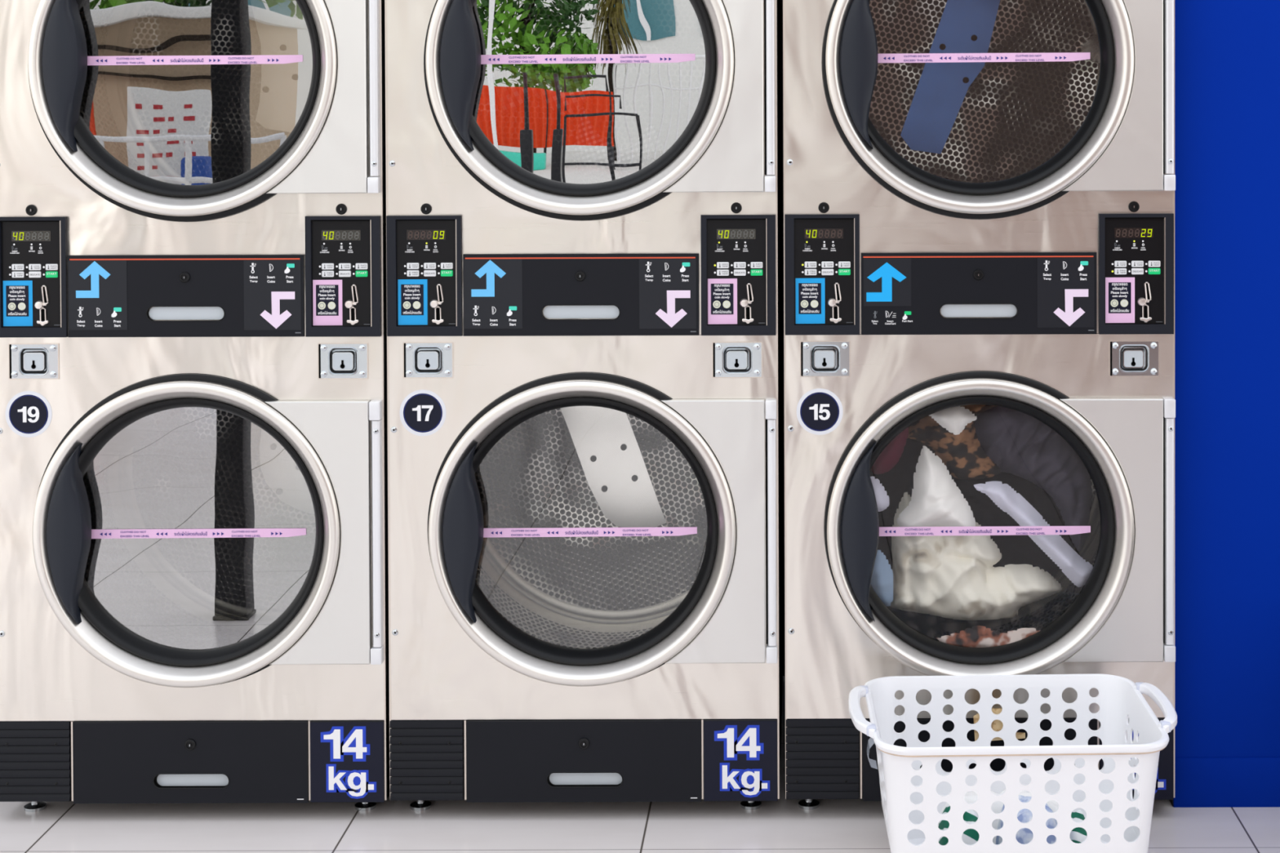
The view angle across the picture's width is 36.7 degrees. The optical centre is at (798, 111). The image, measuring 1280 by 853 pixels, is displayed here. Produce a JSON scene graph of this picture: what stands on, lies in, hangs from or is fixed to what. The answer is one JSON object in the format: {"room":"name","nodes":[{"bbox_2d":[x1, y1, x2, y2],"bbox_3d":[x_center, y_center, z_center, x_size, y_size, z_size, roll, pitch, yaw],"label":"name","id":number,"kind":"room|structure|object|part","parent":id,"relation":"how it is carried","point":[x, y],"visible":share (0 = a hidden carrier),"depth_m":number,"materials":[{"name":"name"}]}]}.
{"room":"laundry","nodes":[
{"label":"laundry","id":0,"kind":"room"},
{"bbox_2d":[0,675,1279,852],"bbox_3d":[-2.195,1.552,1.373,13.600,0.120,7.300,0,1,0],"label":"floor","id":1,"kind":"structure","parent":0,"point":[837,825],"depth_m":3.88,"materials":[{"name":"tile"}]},
{"bbox_2d":[0,0,389,812],"bbox_3d":[-1.244,0.469,4.340,0.796,1.950,0.934,0,1,0],"label":"dryer","id":2,"kind":"object","parent":1,"relation":"on","point":[194,543],"visible":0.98,"depth_m":3.91,"materials":[{"name":"silver metal"}]},
{"bbox_3d":[-1.559,0.329,3.902,0.124,0.219,0.002,0,1,0],"label":"plate","id":3,"kind":"part","parent":2,"relation":"part of","materials":[{"name":"black plastic"}]},
{"bbox_3d":[-1.558,0.508,3.910,0.103,0.074,0.011,0,1,0],"label":"lock plate","id":4,"kind":"part","parent":2,"relation":"part of","materials":[{"name":"silver metal"}]},
{"bbox_3d":[-1.564,0.335,3.901,0.152,0.245,0.013,0,1,0],"label":"control panel","id":5,"kind":"part","parent":2,"relation":"part of","materials":[{"name":"black paint"}]},
{"bbox_2d":[0,720,71,801],"bbox_3d":[-1.563,1.328,3.920,0.149,0.165,0.009,0,1,0],"label":"vent grille","id":6,"kind":"object","parent":2,"relation":"attached to","point":[35,756],"depth_m":3.92,"materials":[{"name":"black metal"}]},
{"bbox_3d":[-1.490,-0.103,3.890,0.078,0.364,0.050,0,1,0],"label":"handle","id":7,"kind":"part","parent":2,"relation":"part of","materials":[{"name":"plastic"}]},
{"bbox_3d":[-1.487,0.855,3.904,0.078,0.364,0.050,0,1,0],"label":"handle","id":8,"kind":"part","parent":2,"relation":"part of","materials":[{"name":"plastic"}]},
{"bbox_3d":[-1.245,-0.101,3.893,0.624,0.624,0.052,0,1,0],"label":"door","id":9,"kind":"part","parent":2,"relation":"part of","materials":[{"name":"silver metal"}]},
{"bbox_3d":[-1.245,0.374,3.902,0.478,0.166,0.011,0,1,0],"label":"service panel","id":10,"kind":"part","parent":2,"relation":"part of","materials":[{"name":"black paint"}]},
{"bbox_3d":[-1.242,0.857,3.907,0.624,0.624,0.052,0,1,0],"label":"door","id":11,"kind":"part","parent":2,"relation":"part of","materials":[{"name":"silver metal"}]},
{"bbox_3d":[-1.241,1.328,3.920,0.478,0.166,0.013,0,1,0],"label":"lint drawer","id":12,"kind":"part","parent":2,"relation":"part of","materials":[{"name":"black paint"}]},
{"bbox_3d":[-1.242,0.856,3.943,0.507,0.507,0.001,0,1,0],"label":"glass pane","id":13,"kind":"part","parent":2,"relation":"part of","materials":[{"name":"clear glass"}]},
{"bbox_3d":[-1.198,-0.120,4.552,0.215,0.341,0.002,0,1,0],"label":"spoke plate","id":14,"kind":"part","parent":2,"relation":"part of","materials":[{"name":"silver metal"}]},
{"bbox_3d":[-0.980,-0.103,3.887,0.210,0.535,0.020,0,1,0],"label":"hinge plate","id":15,"kind":"part","parent":2,"relation":"part of","materials":[{"name":"white metal"}]},
{"bbox_3d":[-0.977,0.855,3.901,0.210,0.535,0.020,0,1,0],"label":"hinge plate","id":16,"kind":"part","parent":2,"relation":"part of","materials":[{"name":"white metal"}]},
{"bbox_3d":[-0.929,0.328,3.902,0.123,0.219,0.002,0,1,0],"label":"plate","id":17,"kind":"part","parent":2,"relation":"part of","materials":[{"name":"black plastic"}]},
{"bbox_3d":[-0.928,0.507,3.910,0.103,0.074,0.011,0,1,0],"label":"lock plate","id":18,"kind":"part","parent":2,"relation":"part of","materials":[{"name":"silver metal"}]},
{"bbox_3d":[-0.926,0.334,3.901,0.152,0.245,0.013,0,1,0],"label":"control panel","id":19,"kind":"part","parent":2,"relation":"part of","materials":[{"name":"black paint"}]},
{"bbox_3d":[-0.922,1.327,3.919,0.151,0.166,0.010,0,1,0],"label":"weight panel","id":20,"kind":"part","parent":2,"relation":"part of","materials":[{"name":"black paint"}]},
{"bbox_2d":[384,0,782,811],"bbox_3d":[-0.440,0.467,4.340,0.796,1.950,0.934,0,1,0],"label":"dryer","id":21,"kind":"object","parent":1,"relation":"on","point":[584,260],"visible":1,"depth_m":3.91,"materials":[{"name":"silver metal"}]},
{"bbox_3d":[-0.761,0.333,3.901,0.152,0.245,0.013,0,1,0],"label":"control panel","id":22,"kind":"part","parent":21,"relation":"part of","materials":[{"name":"black paint"}]},
{"bbox_3d":[-0.756,0.327,3.902,0.124,0.219,0.002,0,1,0],"label":"plate","id":23,"kind":"part","parent":21,"relation":"part of","materials":[{"name":"black plastic"}]},
{"bbox_2d":[389,720,463,800],"bbox_3d":[-0.760,1.325,3.920,0.149,0.165,0.009,0,1,0],"label":"vent grille","id":24,"kind":"object","parent":21,"relation":"attached to","point":[426,757],"depth_m":3.92,"materials":[{"name":"black metal"}]},
{"bbox_3d":[-0.754,0.505,3.910,0.103,0.074,0.011,0,1,0],"label":"lock plate","id":25,"kind":"part","parent":21,"relation":"part of","materials":[{"name":"silver metal"}]},
{"bbox_3d":[-0.687,-0.105,3.890,0.078,0.364,0.050,0,1,0],"label":"handle","id":26,"kind":"part","parent":21,"relation":"part of","materials":[{"name":"plastic"}]},
{"bbox_3d":[-0.684,0.853,3.904,0.078,0.364,0.050,0,1,0],"label":"handle","id":27,"kind":"part","parent":21,"relation":"part of","materials":[{"name":"plastic"}]},
{"bbox_3d":[-0.442,-0.103,3.893,0.624,0.624,0.052,0,1,0],"label":"door","id":28,"kind":"part","parent":21,"relation":"part of","materials":[{"name":"silver metal"}]},
{"bbox_3d":[-0.442,0.371,3.902,0.478,0.166,0.011,0,1,0],"label":"service panel","id":29,"kind":"part","parent":21,"relation":"part of","materials":[{"name":"black paint"}]},
{"bbox_3d":[-0.439,0.855,3.907,0.624,0.624,0.052,0,1,0],"label":"door","id":30,"kind":"part","parent":21,"relation":"part of","materials":[{"name":"silver metal"}]},
{"bbox_3d":[-0.438,1.325,3.920,0.478,0.166,0.013,0,1,0],"label":"lint drawer","id":31,"kind":"part","parent":21,"relation":"part of","materials":[{"name":"black paint"}]},
{"bbox_3d":[-0.442,-0.104,3.929,0.507,0.507,0.001,0,1,0],"label":"glass pane","id":32,"kind":"part","parent":21,"relation":"part of","materials":[{"name":"clear glass"}]},
{"bbox_3d":[-0.452,0.819,4.566,0.274,0.349,0.002,0,1,0],"label":"spoke plate","id":33,"kind":"part","parent":21,"relation":"part of","materials":[{"name":"silver metal"}]},
{"bbox_3d":[-0.173,0.852,3.901,0.210,0.535,0.020,0,1,0],"label":"hinge plate","id":34,"kind":"part","parent":21,"relation":"part of","materials":[{"name":"white metal"}]},
{"bbox_3d":[-0.176,-0.106,3.887,0.210,0.535,0.020,0,1,0],"label":"hinge plate","id":35,"kind":"part","parent":21,"relation":"part of","materials":[{"name":"white metal"}]},
{"bbox_3d":[-0.126,0.325,3.902,0.123,0.219,0.002,0,1,0],"label":"plate","id":36,"kind":"part","parent":21,"relation":"part of","materials":[{"name":"black plastic"}]},
{"bbox_3d":[-0.125,0.505,3.910,0.103,0.074,0.011,0,1,0],"label":"lock plate","id":37,"kind":"part","parent":21,"relation":"part of","materials":[{"name":"silver metal"}]},
{"bbox_3d":[-0.123,0.331,3.901,0.152,0.245,0.013,0,1,0],"label":"control panel","id":38,"kind":"part","parent":21,"relation":"part of","materials":[{"name":"black paint"}]},
{"bbox_3d":[-0.119,1.324,3.919,0.151,0.166,0.010,0,1,0],"label":"weight panel","id":39,"kind":"part","parent":21,"relation":"part of","materials":[{"name":"black paint"}]},
{"bbox_2d":[782,0,1175,809],"bbox_3d":[0.368,0.464,4.340,0.796,1.950,0.934,0,1,0],"label":"dryer","id":40,"kind":"object","parent":1,"relation":"on","point":[979,195],"visible":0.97,"depth_m":3.90,"materials":[{"name":"silver metal"}]},
{"bbox_2d":[785,718,858,799],"bbox_3d":[0.048,1.323,3.920,0.149,0.165,0.009,0,1,0],"label":"vent grille","id":41,"kind":"object","parent":40,"relation":"attached to","point":[822,754],"depth_m":3.92,"materials":[{"name":"black metal"}]},
{"bbox_3d":[0.048,0.330,3.901,0.152,0.245,0.013,0,1,0],"label":"control panel","id":42,"kind":"part","parent":40,"relation":"part of","materials":[{"name":"black paint"}]},
{"bbox_3d":[0.052,0.324,3.902,0.124,0.219,0.002,0,1,0],"label":"plate","id":43,"kind":"part","parent":40,"relation":"part of","materials":[{"name":"black plastic"}]},
{"bbox_3d":[0.054,0.503,3.910,0.103,0.074,0.011,0,1,0],"label":"lock plate","id":44,"kind":"part","parent":40,"relation":"part of","materials":[{"name":"silver metal"}]},
{"bbox_3d":[0.121,-0.108,3.890,0.078,0.364,0.050,0,1,0],"label":"handle","id":45,"kind":"part","parent":40,"relation":"part of","materials":[{"name":"plastic"}]},
{"bbox_3d":[0.124,0.850,3.904,0.078,0.364,0.050,0,1,0],"label":"handle","id":46,"kind":"part","parent":40,"relation":"part of","materials":[{"name":"plastic"}]},
{"bbox_2d":[870,476,888,511],"bbox_3d":[0.166,0.801,4.023,0.050,0.080,0.024,0,1,0],"label":"cloth","id":47,"kind":"object","parent":40,"relation":"in","point":[882,497],"visible":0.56,"depth_m":4.02,"materials":[{"name":"white fabric"}]},
{"bbox_2d":[870,550,893,606],"bbox_3d":[0.169,0.981,4.023,0.060,0.120,0.028,0,1,0],"label":"cloth","id":48,"kind":"object","parent":40,"relation":"in","point":[882,580],"visible":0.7,"depth_m":4.02,"materials":[{"name":"blue fabric"}]},
{"bbox_2d":[870,426,908,474],"bbox_3d":[0.187,0.713,4.040,0.090,0.105,0.026,0,1,0],"label":"cloth","id":49,"kind":"object","parent":40,"relation":"in","point":[889,457],"visible":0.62,"depth_m":4.04,"materials":[{"name":"fabric"}]},
{"bbox_2d":[897,445,975,527],"bbox_3d":[0.288,0.792,3.997,0.165,0.185,0.051,0,1,0],"label":"shirt","id":50,"kind":"object","parent":40,"relation":"in","point":[936,500],"visible":0.87,"depth_m":3.99,"materials":[{"name":"white fabric"}]},
{"bbox_3d":[0.369,-0.128,4.552,0.255,0.455,0.002,0,1,0],"label":"spoke plate","id":51,"kind":"part","parent":40,"relation":"part of","materials":[{"name":"blue metal"}]},
{"bbox_2d":[928,406,977,435],"bbox_3d":[0.321,0.644,4.005,0.105,0.065,0.025,0,1,0],"label":"blouse","id":52,"kind":"object","parent":40,"relation":"in","point":[954,420],"visible":0.92,"depth_m":4.00,"materials":[{"name":"white fabric"}]},
{"bbox_2d":[907,404,1000,479],"bbox_3d":[0.327,0.698,4.071,0.210,0.174,0.044,0,1,0],"label":"clothing","id":53,"kind":"object","parent":40,"relation":"in","point":[962,455],"visible":0.75,"depth_m":4.07,"materials":[{"name":"fabric"}]},
{"bbox_2d":[870,426,1074,577],"bbox_3d":[0.369,0.847,4.236,0.550,0.550,0.068,0,1,0],"label":"clothing","id":54,"kind":"object","parent":40,"relation":"in","point":[1014,549],"visible":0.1,"depth_m":4.22,"materials":[{"name":"fabric"}]},
{"bbox_2d":[889,492,1062,620],"bbox_3d":[0.377,0.946,4.048,0.368,0.275,0.070,0,1,0],"label":"clothing","id":55,"kind":"object","parent":40,"relation":"in","point":[954,577],"visible":0.9,"depth_m":4.04,"materials":[{"name":"cream cotton"}]},
{"bbox_3d":[0.366,0.369,3.902,0.478,0.166,0.011,0,1,0],"label":"service panel","id":56,"kind":"part","parent":40,"relation":"part of","materials":[{"name":"black paint"}]},
{"bbox_3d":[0.366,-0.106,3.893,0.624,0.624,0.052,0,1,0],"label":"door","id":57,"kind":"part","parent":40,"relation":"part of","materials":[{"name":"silver metal"}]},
{"bbox_3d":[0.370,1.323,3.920,0.478,0.166,0.013,0,1,0],"label":"lint drawer","id":58,"kind":"part","parent":40,"relation":"part of","materials":[{"name":"black paint"}]},
{"bbox_3d":[0.369,0.852,3.907,0.624,0.624,0.052,0,1,0],"label":"door","id":59,"kind":"part","parent":40,"relation":"part of","materials":[{"name":"silver metal"}]},
{"bbox_2d":[936,626,1040,648],"bbox_3d":[0.401,1.109,4.015,0.225,0.060,0.028,0,1,0],"label":"scarf","id":60,"kind":"object","parent":40,"relation":"in","point":[978,637],"visible":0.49,"depth_m":4.01,"materials":[{"name":"fabric"}]},
{"bbox_2d":[974,405,1092,552],"bbox_3d":[0.496,0.784,4.141,0.284,0.353,0.067,0,1,0],"label":"jacket","id":61,"kind":"object","parent":40,"relation":"in","point":[1019,443],"visible":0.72,"depth_m":4.13,"materials":[{"name":"fabric"}]},
{"bbox_2d":[973,480,1093,586],"bbox_3d":[0.494,0.886,4.006,0.253,0.224,0.039,0,1,0],"label":"pale sleeve","id":62,"kind":"object","parent":40,"relation":"in","point":[1073,566],"visible":0.94,"depth_m":4.01,"materials":[{"name":"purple fabric"}]},
{"bbox_3d":[0.635,0.850,3.901,0.210,0.535,0.020,0,1,0],"label":"hinge plate","id":63,"kind":"part","parent":40,"relation":"part of","materials":[{"name":"white metal"}]},
{"bbox_3d":[0.632,-0.108,3.887,0.210,0.535,0.020,0,1,0],"label":"hinge plate","id":64,"kind":"part","parent":40,"relation":"part of","materials":[{"name":"white metal"}]},
{"bbox_3d":[0.684,0.502,3.910,0.103,0.074,0.011,0,1,0],"label":"lock plate","id":65,"kind":"part","parent":40,"relation":"part of","materials":[{"name":"silver metal"}]},
{"bbox_3d":[0.683,0.323,3.902,0.123,0.219,0.002,0,1,0],"label":"plate","id":66,"kind":"part","parent":40,"relation":"part of","materials":[{"name":"black plastic"}]},
{"bbox_3d":[0.686,0.329,3.901,0.152,0.245,0.013,0,1,0],"label":"control panel","id":67,"kind":"part","parent":40,"relation":"part of","materials":[{"name":"black paint"}]},
{"bbox_3d":[0.690,1.322,3.919,0.151,0.166,0.010,0,1,0],"label":"weight panel","id":68,"kind":"part","parent":40,"relation":"part of","materials":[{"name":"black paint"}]},
{"bbox_2d":[848,674,1177,852],"bbox_3d":[0.401,1.284,3.635,0.611,0.332,0.421,0,1,-2],"label":"laundry basket","id":69,"kind":"object","parent":1,"relation":"on","point":[913,797],"visible":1,"depth_m":3.47,"materials":[{"name":"white plastic"}]},
{"bbox_3d":[0.119,1.131,3.624,0.049,0.024,0.254,0,1,-2],"label":"handle","id":70,"kind":"part","parent":69,"relation":"part of","materials":[{"name":"white plastic"}]},
{"bbox_2d":[937,804,978,845],"bbox_3d":[0.303,1.369,3.576,0.096,0.140,0.180,0,1,-2],"label":"striped cloth","id":71,"kind":"object","parent":69,"relation":"in","point":[970,837],"visible":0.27,"depth_m":3.54,"materials":[{"name":"green fabric"}]},
{"bbox_2d":[937,789,1058,844],"bbox_3d":[0.401,1.376,3.731,0.300,0.120,0.096,0,1,-2],"label":"towel","id":72,"kind":"object","parent":69,"relation":"in","point":[971,797],"visible":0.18,"depth_m":3.70,"materials":[{"name":"white fabric"}]},
{"bbox_2d":[995,795,1057,844],"bbox_3d":[0.429,1.358,3.576,0.120,0.160,0.180,0,1,-2],"label":"shirt","id":73,"kind":"object","parent":69,"relation":"in","point":[1024,836],"visible":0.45,"depth_m":3.52,"materials":[{"name":"fabric"}]},
{"bbox_2d":[1069,809,1087,843],"bbox_3d":[0.522,1.373,3.576,0.054,0.130,0.180,0,1,-2],"label":"cloth","id":74,"kind":"object","parent":69,"relation":"in","point":[1077,835],"visible":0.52,"depth_m":3.54,"materials":[{"name":"fabric"}]},
{"bbox_3d":[0.681,1.129,3.640,0.049,0.024,0.254,0,1,-2],"label":"handle","id":75,"kind":"part","parent":69,"relation":"part of","materials":[{"name":"white plastic"}]},
{"bbox_2d":[780,0,785,675],"bbox_3d":[-2.200,-0.061,4.925,13.600,3.000,0.150,0,1,0],"label":"wall","id":76,"kind":"structure","parent":0,"point":[781,1],"depth_m":4.86,"materials":[{"name":"black"}]},
{"bbox_2d":[1168,0,1279,807],"bbox_3d":[2.686,-0.069,4.405,3.828,3.000,0.888,0,1,0],"label":"wall","id":77,"kind":"structure","parent":0,"point":[1227,52],"depth_m":3.97,"materials":[{"name":"blue paint"}]},
{"bbox_2d":[1173,757,1279,807],"bbox_3d":[2.691,1.386,3.982,3.826,0.103,0.004,0,1,0],"label":"baseboard","id":78,"kind":"structure","parent":77,"relation":"attached to","point":[1199,782],"depth_m":3.98,"materials":[{"name":"blue paint"}]}
]}

